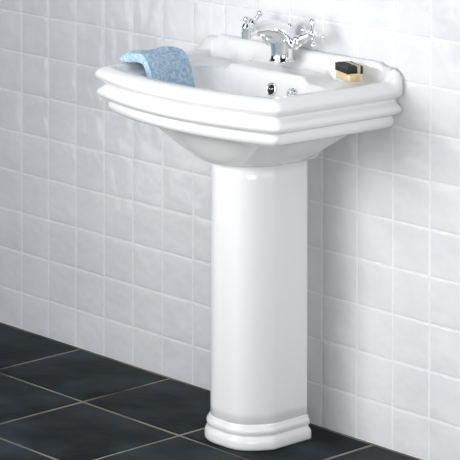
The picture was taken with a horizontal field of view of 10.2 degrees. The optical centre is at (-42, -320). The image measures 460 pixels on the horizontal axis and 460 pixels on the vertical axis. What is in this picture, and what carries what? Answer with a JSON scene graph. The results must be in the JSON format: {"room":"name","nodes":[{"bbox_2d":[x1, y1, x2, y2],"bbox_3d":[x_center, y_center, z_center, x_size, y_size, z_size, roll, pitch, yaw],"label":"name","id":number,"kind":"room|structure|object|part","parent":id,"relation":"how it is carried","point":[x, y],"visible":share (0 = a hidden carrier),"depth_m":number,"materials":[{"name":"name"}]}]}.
{"room":"bathroom","nodes":[
{"label":"bathroom","id":0,"kind":"room"},
{"bbox_2d":[0,322,421,459],"bbox_3d":[-0.608,1.811,3.594,5.259,0.080,7.163,-1,2,-40],"label":"floor","id":1,"kind":"structure","parent":0,"point":[59,400],"depth_m":5.93,"materials":[{"name":"tile"}]},
{"bbox_2d":[204,160,310,450],"bbox_3d":[0.662,1.402,5.762,0.194,0.636,0.202,-1,2,-40],"label":"pedestal","id":2,"kind":"object","parent":1,"relation":"on","point":[259,215],"visible":0.98,"depth_m":5.69,"materials":[{"name":"white ceramic"}]},
{"bbox_2d":[95,34,402,166],"bbox_3d":[0.622,0.969,5.737,0.438,0.231,0.624,-1,2,-40],"label":"basin","id":3,"kind":"object","parent":2,"relation":"on","point":[243,108],"visible":0.94,"depth_m":5.63,"materials":[{"name":"white ceramic"}]},
{"bbox_2d":[118,46,194,86],"bbox_3d":[0.465,0.902,5.879,0.141,0.095,0.133,-1,2,-40],"label":"towel","id":4,"kind":"object","parent":3,"relation":"on","point":[171,64],"visible":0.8,"depth_m":5.86,"materials":[{"name":"blue fabric"}]},
{"bbox_2d":[241,10,325,62],"bbox_3d":[0.747,0.822,5.835,0.192,0.107,0.193,0,1,6],"label":"mixer tap","id":5,"kind":"object","parent":3,"relation":"on","point":[281,37],"visible":1,"depth_m":5.80,"materials":[{"name":"silver metal"}]},
{"bbox_3d":[0.684,0.799,5.908,0.065,0.061,0.034,-1,2,-32],"label":"cross handle","id":6,"kind":"part","parent":5,"relation":"part of","materials":[{"name":"silver metal"}]},
{"bbox_3d":[0.710,0.813,5.806,0.141,0.073,0.060,-1,2,-40],"label":"spout","id":7,"kind":"part","parent":5,"relation":"part of","materials":[{"name":"silver metal"}]},
{"bbox_2d":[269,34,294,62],"bbox_3d":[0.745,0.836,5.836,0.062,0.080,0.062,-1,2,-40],"label":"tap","id":8,"kind":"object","parent":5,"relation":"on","point":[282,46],"depth_m":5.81,"materials":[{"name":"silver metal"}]},
{"bbox_3d":[0.806,0.802,5.762,0.035,0.063,0.067,1,2,40],"label":"cross handle","id":9,"kind":"part","parent":5,"relation":"part of","materials":[{"name":"silver metal"}]},
{"bbox_2d":[335,61,362,81],"bbox_3d":[0.873,0.874,5.670,0.042,0.037,0.069,0,1,-17],"label":"brush","id":10,"kind":"object","parent":3,"relation":"on","point":[347,71],"visible":1,"depth_m":5.64,"materials":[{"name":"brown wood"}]},
{"bbox_2d":[0,0,459,459],"bbox_3d":[0.734,0.564,6.002,0.083,2.301,4.620,-1,2,-40],"label":"wall","id":11,"kind":"structure","parent":0,"point":[105,218],"depth_m":6.13,"materials":[{"name":"white tile"}]}
]}

